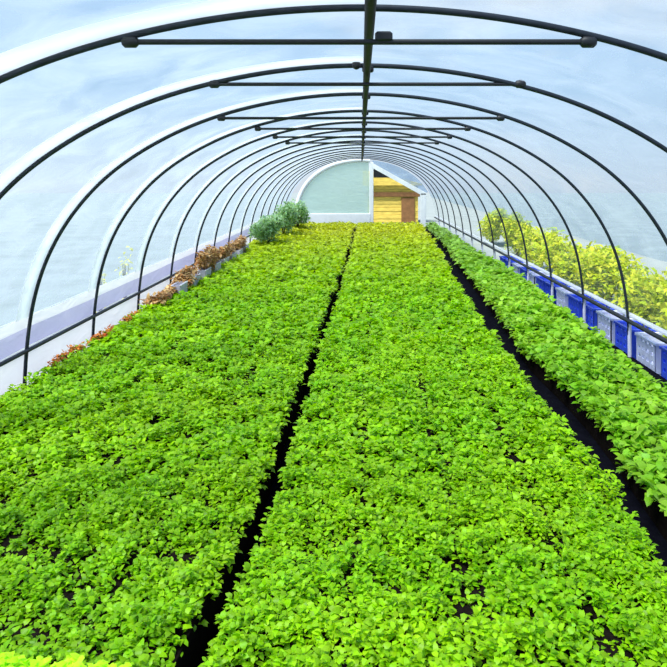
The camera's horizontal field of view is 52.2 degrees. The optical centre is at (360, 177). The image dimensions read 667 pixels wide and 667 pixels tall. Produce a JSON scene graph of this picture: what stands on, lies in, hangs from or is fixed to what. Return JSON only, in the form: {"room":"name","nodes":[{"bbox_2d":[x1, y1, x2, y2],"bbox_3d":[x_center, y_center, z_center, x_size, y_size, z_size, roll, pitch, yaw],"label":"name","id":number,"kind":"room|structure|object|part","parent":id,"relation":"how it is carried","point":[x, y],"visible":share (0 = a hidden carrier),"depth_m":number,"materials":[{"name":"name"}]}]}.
{"room":"greenhouse","nodes":[
{"label":"greenhouse","id":0,"kind":"room"},
{"bbox_2d":[0,0,666,295],"bbox_3d":[-0.078,0.296,17.400,7.596,2.628,37.200,0,0,0],"label":"ceiling","id":1,"kind":"structure","parent":0,"point":[494,27],"depth_m":6.12,"materials":[{"name":"white plastic"}]},
{"bbox_2d":[203,227,666,662],"bbox_3d":[-0.055,2.630,17.350,7.990,0.060,37.700,0,0,0],"label":"floor","id":2,"kind":"structure","parent":0,"point":[491,322],"depth_m":7.12,"materials":[{"name":"black soil"}]},
{"bbox_2d":[0,236,256,396],"bbox_3d":[-3.940,2.301,18.650,0.026,0.595,34.300,0,0,0],"label":"skirting board","id":3,"kind":"object","parent":2,"relation":"on","point":[11,372],"visible":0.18,"depth_m":9.01,"materials":[{"name":"white plastic"}]},
{"bbox_2d":[0,228,253,359],"bbox_3d":[-3.964,1.880,18.650,0.037,0.240,34.300,0,0,0],"label":"sheet","id":4,"kind":"object","parent":3,"relation":"attached to","point":[15,342],"visible":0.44,"depth_m":9.71,"materials":[{"name":"plastic"}]},
{"bbox_2d":[0,212,277,339],"bbox_3d":[-3.949,1.696,18.650,0.037,0.148,34.300,0,0,0],"label":"film hem","id":5,"kind":"object","parent":4,"relation":"attached to","point":[6,330],"visible":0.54,"depth_m":9.93,"materials":[{"name":"white plastic"}]},
{"bbox_2d":[0,229,353,666],"bbox_3d":[-1.998,2.443,17.650,3.345,0.306,31.100,0,0,0],"label":"planting bed","id":6,"kind":"object","parent":2,"relation":"on","point":[193,653],"visible":0.23,"depth_m":4.38,"materials":[{"name":"soil"}]},
{"bbox_2d":[0,650,131,666],"bbox_3d":[-1.491,2.051,2.509,1.125,0.217,0.728,0,0,0],"label":"seedlings","id":7,"kind":"object","parent":6,"relation":"on","point":[75,660],"visible":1,"depth_m":2.80,"materials":[{"name":"green plant"}]},
{"bbox_2d":[47,341,86,368],"bbox_3d":[-3.640,2.207,8.457,0.209,0.194,1.034,0,0,0],"label":"sprig","id":8,"kind":"object","parent":6,"relation":"on","point":[72,348],"visible":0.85,"depth_m":8.37,"materials":[{"name":"brown plant"}]},
{"bbox_2d":[86,324,114,344],"bbox_3d":[-3.626,2.212,9.530,0.208,0.180,1.059,0,0,0],"label":"sprig","id":9,"kind":"object","parent":6,"relation":"on","point":[98,334],"visible":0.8,"depth_m":9.49,"materials":[{"name":"brown plant"}]},
{"bbox_2d":[119,310,139,321],"bbox_3d":[-3.628,2.196,10.781,0.221,0.217,0.949,0,0,0],"label":"sprig","id":10,"kind":"object","parent":6,"relation":"on","point":[126,318],"visible":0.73,"depth_m":10.58,"materials":[{"name":"brown plant"}]},
{"bbox_2d":[139,283,178,304],"bbox_3d":[-3.608,2.190,12.615,0.438,0.388,2.317,0,0,0],"label":"plant","id":11,"kind":"object","parent":6,"relation":"on","point":[167,293],"visible":0.81,"depth_m":12.03,"materials":[{"name":"brown plant"}]},
{"bbox_2d":[0,221,356,666],"bbox_3d":[-2.047,2.255,17.686,3.770,0.502,31.309,0,0,0],"label":"seedlings","id":12,"kind":"object","parent":6,"relation":"on","point":[306,242],"visible":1,"depth_m":5.57,"materials":[{"name":"green plant"}]},
{"bbox_2d":[171,281,187,293],"bbox_3d":[-3.520,2.163,13.200,0.192,0.250,0.560,0,0,-1],"label":"tray","id":13,"kind":"object","parent":6,"relation":"on","point":[181,285],"visible":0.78,"depth_m":13.14,"materials":[{"name":"grey plastic"}]},
{"bbox_2d":[168,265,199,287],"bbox_3d":[-3.599,2.086,14.249,0.495,0.485,2.137,0,0,0],"label":"plant","id":14,"kind":"object","parent":6,"relation":"on","point":[184,274],"visible":0.77,"depth_m":13.88,"materials":[{"name":"brown plant"}]},
{"bbox_2d":[193,273,200,286],"bbox_3d":[-3.520,2.163,14.250,0.192,0.250,0.560,0,0,1],"label":"tray","id":15,"kind":"object","parent":6,"relation":"on","point":[197,276],"visible":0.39,"depth_m":14.19,"materials":[{"name":"grey plastic"}]},
{"bbox_2d":[197,267,210,279],"bbox_3d":[-3.520,2.163,15.300,0.192,0.250,0.560,0,0,0],"label":"tray","id":16,"kind":"object","parent":6,"relation":"on","point":[207,271],"visible":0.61,"depth_m":15.09,"materials":[{"name":"grey plastic"}]},
{"bbox_2d":[194,244,219,270],"bbox_3d":[-3.602,1.953,15.896,0.466,0.696,2.038,0,0,0],"label":"plant","id":17,"kind":"object","parent":6,"relation":"on","point":[206,258],"visible":0.95,"depth_m":15.59,"materials":[{"name":"brown plant"}]},
{"bbox_2d":[211,261,220,272],"bbox_3d":[-3.520,2.163,16.350,0.192,0.250,0.560,0,0,3],"label":"tray","id":18,"kind":"object","parent":6,"relation":"on","point":[218,264],"visible":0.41,"depth_m":16.28,"materials":[{"name":"grey plastic"}]},
{"bbox_2d":[217,256,229,263],"bbox_3d":[-3.520,2.163,17.400,0.192,0.250,0.560,0,0,3],"label":"tray","id":19,"kind":"object","parent":6,"relation":"on","point":[222,260],"visible":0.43,"depth_m":17.15,"materials":[{"name":"grey plastic"}]},
{"bbox_2d":[212,242,235,259],"bbox_3d":[-3.599,2.016,17.746,0.463,0.631,2.222,0,0,0],"label":"plant","id":20,"kind":"object","parent":6,"relation":"on","point":[226,250],"visible":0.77,"depth_m":17.59,"materials":[{"name":"brown plant"}]},
{"bbox_2d":[229,252,236,262],"bbox_3d":[-3.520,2.163,18.450,0.192,0.250,0.560,0,0,2],"label":"tray","id":21,"kind":"object","parent":6,"relation":"on","point":[234,254],"visible":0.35,"depth_m":18.41,"materials":[{"name":"grey plastic"}]},
{"bbox_2d":[228,235,246,251],"bbox_3d":[-3.612,2.004,19.941,0.415,0.584,2.037,0,0,0],"label":"plant","id":22,"kind":"object","parent":6,"relation":"on","point":[241,241],"visible":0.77,"depth_m":19.73,"materials":[{"name":"brown plant"}]},
{"bbox_2d":[236,248,242,256],"bbox_3d":[-3.520,2.163,19.500,0.192,0.250,0.560,0,0,-1],"label":"tray","id":23,"kind":"object","parent":6,"relation":"on","point":[241,250],"visible":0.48,"depth_m":19.35,"materials":[{"name":"grey plastic"}]},
{"bbox_2d":[248,213,284,241],"bbox_3d":[-3.151,1.748,23.029,1.164,1.099,2.205,0,0,0],"label":"bush","id":24,"kind":"object","parent":6,"relation":"on","point":[268,227],"visible":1,"depth_m":22.52,"materials":[{"name":"green plant"}]},
{"bbox_2d":[272,201,299,233],"bbox_3d":[-2.945,1.587,26.503,1.115,1.418,2.486,0,0,0],"label":"bush","id":25,"kind":"object","parent":6,"relation":"on","point":[288,212],"visible":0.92,"depth_m":26.01,"materials":[{"name":"green plant"}]},
{"bbox_2d":[283,198,310,226],"bbox_3d":[-2.796,1.585,29.923,1.315,1.421,2.578,0,0,0],"label":"bush","id":26,"kind":"object","parent":6,"relation":"on","point":[303,217],"visible":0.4,"depth_m":29.49,"materials":[{"name":"green plant"}]},
{"bbox_2d":[0,0,666,83],"bbox_3d":[0.003,0.800,3.757,7.868,3.600,0.334,0,0,0],"label":"hoop","id":27,"kind":"object","parent":2,"relation":"on","point":[127,29],"visible":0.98,"depth_m":3.87,"materials":[{"name":"metal"}]},
{"bbox_2d":[0,235,249,366],"bbox_3d":[-3.865,2.000,18.850,0.048,0.046,33.700,0,0,0],"label":"base rail","id":28,"kind":"object","parent":27,"relation":"attached to","point":[62,332],"visible":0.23,"depth_m":9.18,"materials":[{"name":"metal"}]},
{"bbox_2d":[434,217,666,343],"bbox_3d":[3.865,2.065,18.850,0.064,0.061,33.700,0,0,0],"label":"base rail","id":29,"kind":"object","parent":27,"relation":"attached to","point":[644,329],"visible":1,"depth_m":11.75,"materials":[{"name":"grey metal"}]},
{"bbox_2d":[0,56,666,199],"bbox_3d":[0.003,0.793,5.757,7.868,3.615,0.334,0,0,0],"label":"hoop","id":30,"kind":"object","parent":2,"relation":"on","point":[15,172],"visible":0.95,"depth_m":5.87,"materials":[{"name":"metal"}]},
{"bbox_2d":[361,0,376,160],"bbox_3d":[0.050,-0.905,18.150,0.062,0.062,35.700,0,0,0],"label":"pipe","id":31,"kind":"object","parent":30,"relation":"attached to","point":[370,5],"visible":0.88,"depth_m":4.74,"materials":[{"name":"metal"}]},
{"bbox_2d":[15,88,666,388],"bbox_3d":[0.003,0.800,7.757,7.868,3.600,0.334,0,0,0],"label":"hoop","id":32,"kind":"object","parent":2,"relation":"on","point":[28,297],"visible":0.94,"depth_m":7.87,"materials":[{"name":"metal"}]},
{"bbox_2d":[88,107,631,356],"bbox_3d":[0.003,0.800,9.757,7.868,3.600,0.334,0,0,0],"label":"hoop","id":33,"kind":"object","parent":2,"relation":"on","point":[94,283],"visible":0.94,"depth_m":9.87,"materials":[{"name":"metal"}]},
{"bbox_2d":[295,159,425,226],"bbox_3d":[-0.022,0.782,36.000,7.156,3.691,0.228,0,0,0],"label":"end wall","id":34,"kind":"structure","parent":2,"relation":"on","point":[342,190],"depth_m":36.02,"materials":[{"name":"white paint"}]},
{"bbox_3d":[0.550,0.890,36.000,0.220,3.420,0.160,0,0,0],"label":"post","id":35,"kind":"part","parent":34,"relation":"part of","materials":[{"name":"white paint"}]},
{"bbox_3d":[3.295,1.700,36.000,0.290,1.800,0.180,0,0,0],"label":"door post","id":36,"kind":"part","parent":34,"relation":"part of","materials":[{"name":"white paint"}]},
{"bbox_2d":[135,120,585,322],"bbox_3d":[0.003,0.800,11.757,7.868,3.600,0.334,0,0,0],"label":"hoop","id":37,"kind":"object","parent":2,"relation":"on","point":[147,238],"visible":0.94,"depth_m":11.87,"materials":[{"name":"metal"}]},
{"bbox_2d":[168,130,553,300],"bbox_3d":[0.003,0.800,13.757,7.868,3.600,0.334,0,0,0],"label":"hoop","id":38,"kind":"object","parent":2,"relation":"on","point":[212,179],"visible":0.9,"depth_m":13.87,"materials":[{"name":"metal"}]},
{"bbox_2d":[193,134,528,280],"bbox_3d":[0.003,0.800,15.755,7.868,3.600,0.330,0,0,0],"label":"hoop","id":39,"kind":"object","parent":2,"relation":"on","point":[200,226],"visible":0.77,"depth_m":15.87,"materials":[{"name":"metal"}]},
{"bbox_2d":[249,149,472,245],"bbox_3d":[0.003,0.800,23.755,7.868,3.600,0.330,0,0,0],"label":"hoop","id":40,"kind":"object","parent":2,"relation":"on","point":[294,165],"visible":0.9,"depth_m":23.87,"materials":[{"name":"metal"}]},
{"bbox_2d":[212,139,510,266],"bbox_3d":[0.003,0.800,17.755,7.868,3.600,0.330,0,0,0],"label":"hoop","id":41,"kind":"object","parent":2,"relation":"on","point":[244,180],"visible":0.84,"depth_m":17.87,"materials":[{"name":"metal"}]},
{"bbox_2d":[227,144,495,258],"bbox_3d":[0.003,0.800,19.755,7.868,3.600,0.330,0,0,0],"label":"hoop","id":42,"kind":"object","parent":2,"relation":"on","point":[340,145],"visible":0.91,"depth_m":19.87,"materials":[{"name":"metal"}]},
{"bbox_2d":[240,147,482,253],"bbox_3d":[0.003,0.800,21.755,7.868,3.600,0.330,0,0,0],"label":"hoop","id":43,"kind":"object","parent":2,"relation":"on","point":[303,157],"visible":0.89,"depth_m":21.87,"materials":[{"name":"metal"}]},
{"bbox_2d":[259,151,463,240],"bbox_3d":[0.003,0.800,25.755,7.868,3.600,0.330,0,0,0],"label":"hoop","id":44,"kind":"object","parent":2,"relation":"on","point":[285,175],"visible":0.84,"depth_m":25.87,"materials":[{"name":"metal"}]},
{"bbox_2d":[272,155,450,230],"bbox_3d":[0.003,0.800,29.755,7.868,3.600,0.330,0,0,0],"label":"hoop","id":45,"kind":"object","parent":2,"relation":"on","point":[291,179],"visible":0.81,"depth_m":29.87,"materials":[{"name":"metal"}]},
{"bbox_2d":[284,158,439,224],"bbox_3d":[0.003,0.800,33.755,7.868,3.600,0.330,0,0,0],"label":"hoop","id":46,"kind":"object","parent":2,"relation":"on","point":[348,158],"visible":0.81,"depth_m":33.88,"materials":[{"name":"metal"}]},
{"bbox_2d":[267,153,456,234],"bbox_3d":[0.003,0.800,27.755,7.868,3.600,0.330,0,0,0],"label":"hoop","id":47,"kind":"object","parent":2,"relation":"on","point":[286,179],"visible":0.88,"depth_m":27.87,"materials":[{"name":"metal"}]},
{"bbox_2d":[279,156,444,226],"bbox_3d":[0.003,0.800,31.755,7.868,3.600,0.330,0,0,0],"label":"hoop","id":48,"kind":"object","parent":2,"relation":"on","point":[359,156],"visible":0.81,"depth_m":31.87,"materials":[{"name":"metal"}]},
{"bbox_2d":[222,236,666,666],"bbox_3d":[1.085,2.443,17.650,2.978,0.306,31.161,0,0,1],"label":"planting bed","id":49,"kind":"object","parent":2,"relation":"on","point":[608,635],"visible":0.03,"depth_m":4.16,"materials":[{"name":"soil"}]},
{"bbox_2d":[198,221,666,666],"bbox_3d":[1.028,2.268,17.686,3.230,0.459,31.358,0,0,1],"label":"seedlings","id":50,"kind":"object","parent":49,"relation":"on","point":[372,240],"visible":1,"depth_m":4.44,"materials":[{"name":"green plant"}]},
{"bbox_2d":[428,230,666,540],"bbox_3d":[3.178,2.448,18.486,1.036,0.296,29.033,0,0,2],"label":"planting bed","id":51,"kind":"object","parent":2,"relation":"on","point":[657,516],"visible":0.17,"depth_m":6.95,"materials":[{"name":"soil"}]},
{"bbox_2d":[425,220,666,515],"bbox_3d":[3.174,2.283,18.461,1.441,0.506,29.200,0,0,2],"label":"leafy plants","id":52,"kind":"object","parent":51,"relation":"on","point":[486,271],"visible":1,"depth_m":7.98,"materials":[{"name":"green plant"}]},
{"bbox_3d":[3.810,1.502,17.400,0.227,0.970,37.200,0,0,0],"label":"wall","id":53,"kind":"structure","parent":0,"visible":0},
{"bbox_2d":[435,215,666,335],"bbox_3d":[3.925,1.995,18.850,0.068,0.065,33.700,0,0,0],"label":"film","id":54,"kind":"object","parent":53,"relation":"attached to","point":[631,315],"visible":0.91,"depth_m":11.61,"materials":[{"name":"white plastic"}]},
{"label":"outside","id":55,"kind":"structure","parent":0,"visible":0},
{"bbox_2d":[0,193,666,375],"bbox_3d":[0.000,2.692,56.000,120.000,0.055,128.000,0,0,0],"label":"ground","id":56,"kind":"structure","parent":55,"point":[625,220],"depth_m":39.83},
{"bbox_2d":[99,270,106,310],"bbox_3d":[-4.606,2.110,12.036,0.322,1.115,0.502,0,0,0],"label":"weed","id":57,"kind":"object","parent":56,"relation":"on","point":[104,282],"visible":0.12,"depth_m":12.00,"materials":[{"name":"green plant"}]},
{"bbox_2d":[115,246,132,298],"bbox_3d":[-4.554,1.990,13.110,0.275,1.353,0.501,0,0,0],"label":"weed","id":58,"kind":"object","parent":56,"relation":"on","point":[131,249],"visible":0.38,"depth_m":13.08,"materials":[{"name":"green plant"}]},
{"bbox_3d":[-4.544,2.165,13.091,0.096,1.002,0.180,0,0,0],"label":"stem","id":59,"kind":"part","parent":58,"relation":"part of","materials":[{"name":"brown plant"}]},
{"bbox_2d":[373,172,421,221],"bbox_3d":[1.850,1.105,41.275,3.500,3.080,2.250,0,0,0],"label":"garden shed","id":60,"kind":"object","parent":56,"relation":"on","point":[393,201],"visible":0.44,"depth_m":40.48,"materials":[{"name":"yellow wood"}]},
{"bbox_3d":[1.900,0.980,40.410,3.200,0.270,0.139,0,0,0],"label":"brown rail","id":61,"kind":"part","parent":60,"relation":"part of","materials":[{"name":"brown wood"}]},
{"bbox_3d":[2.800,1.905,40.440,0.800,1.480,0.079,0,0,0],"label":"shed door","id":62,"kind":"part","parent":60,"relation":"part of","materials":[{"name":"brown wood"}]},
{"bbox_2d":[476,208,509,243],"bbox_3d":[5.339,1.903,26.982,1.300,1.535,2.592,0,0,0],"label":"shrub","id":63,"kind":"object","parent":56,"relation":"on","point":[495,220],"visible":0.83,"depth_m":26.25,"materials":[{"name":"yellow plant"}]},
{"bbox_2d":[499,256,515,265],"bbox_3d":[4.176,2.445,19.100,0.464,0.440,0.664,0,0,0],"label":"crate","id":64,"kind":"object","parent":56,"relation":"on","point":[502,258],"visible":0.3,"depth_m":19.08,"materials":[{"name":"blue plastic"}]},
{"bbox_2d":[505,259,523,275],"bbox_3d":[4.178,2.445,18.300,0.464,0.440,0.664,0,0,-1],"label":"crate","id":65,"kind":"object","parent":56,"relation":"on","point":[506,260],"visible":0.25,"depth_m":18.43,"materials":[{"name":"blue plastic"}]},
{"bbox_2d":[500,211,533,255],"bbox_3d":[5.157,1.927,22.676,1.375,1.638,2.225,0,0,0],"label":"shrub","id":66,"kind":"object","parent":56,"relation":"on","point":[511,225],"visible":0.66,"depth_m":22.29,"materials":[{"name":"yellow plant"}]},
{"bbox_2d":[512,263,531,273],"bbox_3d":[4.176,2.445,17.500,0.464,0.440,0.664,0,0,1],"label":"crate","id":67,"kind":"object","parent":56,"relation":"on","point":[516,266],"visible":0.31,"depth_m":17.35,"materials":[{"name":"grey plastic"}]},
{"bbox_2d":[519,267,539,279],"bbox_3d":[4.184,2.445,16.700,0.464,0.440,0.664,0,0,0],"label":"crate","id":68,"kind":"object","parent":56,"relation":"on","point":[522,269],"visible":0.26,"depth_m":16.70,"materials":[{"name":"blue plastic"}]},
{"bbox_2d":[529,271,548,283],"bbox_3d":[4.186,2.445,15.900,0.464,0.440,0.664,0,0,1],"label":"crate","id":69,"kind":"object","parent":56,"relation":"on","point":[532,274],"visible":0.23,"depth_m":15.88,"materials":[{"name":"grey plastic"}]},
{"bbox_2d":[512,225,567,267],"bbox_3d":[5.024,2.003,19.329,1.497,1.343,2.619,0,0,0],"label":"shrub","id":70,"kind":"object","parent":56,"relation":"on","point":[530,239],"visible":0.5,"depth_m":18.96,"materials":[{"name":"yellow plant"}]},
{"bbox_2d":[535,276,558,292],"bbox_3d":[4.181,2.445,15.100,0.464,0.440,0.664,0,0,0],"label":"crate","id":71,"kind":"object","parent":56,"relation":"on","point":[540,280],"visible":0.38,"depth_m":15.05,"materials":[{"name":"blue plastic"}]},
{"bbox_2d":[528,233,584,285],"bbox_3d":[4.985,2.022,16.395,1.632,1.305,2.581,0,0,0],"label":"shrub","id":72,"kind":"object","parent":56,"relation":"on","point":[562,262],"visible":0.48,"depth_m":16.41,"materials":[{"name":"yellow plant"}]},
{"bbox_2d":[545,281,569,304],"bbox_3d":[4.181,2.445,14.300,0.464,0.440,0.664,0,0,-1],"label":"crate","id":73,"kind":"object","parent":56,"relation":"on","point":[548,285],"visible":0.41,"depth_m":14.41,"materials":[{"name":"blue plastic"}]},
{"bbox_2d":[555,287,581,306],"bbox_3d":[4.176,2.445,13.500,0.464,0.440,0.664,0,0,1],"label":"crate","id":74,"kind":"object","parent":56,"relation":"on","point":[561,293],"visible":0.38,"depth_m":13.52,"materials":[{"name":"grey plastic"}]},
{"bbox_2d":[567,294,598,318],"bbox_3d":[4.179,2.445,12.700,0.464,0.440,0.664,0,0,-1],"label":"crate","id":75,"kind":"object","parent":56,"relation":"on","point":[574,301],"visible":0.42,"depth_m":12.70,"materials":[{"name":"blue plastic"}]},
{"bbox_2d":[581,302,614,332],"bbox_3d":[4.175,2.445,11.900,0.464,0.440,0.664,0,0,1],"label":"crate","id":76,"kind":"object","parent":56,"relation":"on","point":[591,315],"visible":0.38,"depth_m":11.74,"materials":[{"name":"blue plastic"}]},
{"bbox_2d":[572,240,646,301],"bbox_3d":[4.961,2.001,13.793,1.357,1.345,2.643,0,0,11],"label":"shrub","id":77,"kind":"object","parent":56,"relation":"on","point":[599,265],"visible":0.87,"depth_m":13.18,"materials":[{"name":"yellow plant"}]},
{"bbox_2d":[596,310,633,344],"bbox_3d":[4.174,2.445,11.100,0.464,0.440,0.664,0,0,0],"label":"crate","id":78,"kind":"object","parent":56,"relation":"on","point":[605,320],"visible":0.34,"depth_m":11.03,"materials":[{"name":"grey plastic"}]},
{"bbox_2d":[614,320,656,358],"bbox_3d":[4.175,2.445,10.300,0.464,0.440,0.664,0,0,0],"label":"crate","id":79,"kind":"object","parent":56,"relation":"on","point":[621,343],"visible":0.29,"depth_m":10.31,"materials":[{"name":"blue plastic"}]},
{"bbox_2d":[610,262,666,327],"bbox_3d":[5.026,2.042,11.592,1.428,1.269,2.584,0,0,9],"label":"shrub","id":80,"kind":"object","parent":56,"relation":"on","point":[646,299],"visible":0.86,"depth_m":11.08,"materials":[{"name":"yellow plant"}]},
{"bbox_2d":[635,332,666,374],"bbox_3d":[4.180,2.445,9.500,0.464,0.440,0.664,0,0,0],"label":"crate","id":81,"kind":"object","parent":56,"relation":"on","point":[648,352],"visible":0.62,"depth_m":9.46,"materials":[{"name":"grey plastic"}]},
{"bbox_2d":[652,307,666,337],"bbox_3d":[5.008,2.169,9.088,1.407,1.016,2.699,0,0,-21],"label":"shrub","id":82,"kind":"object","parent":56,"relation":"on","point":[663,316],"visible":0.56,"depth_m":9.90,"materials":[{"name":"yellow plant"}]},
{"bbox_2d":[659,346,666,379],"bbox_3d":[4.182,2.445,8.700,0.464,0.440,0.664,0,0,1],"label":"crate","id":83,"kind":"object","parent":56,"relation":"on","point":[663,348],"visible":0.89,"depth_m":8.95,"materials":[{"name":"blue plastic"}]}
]}

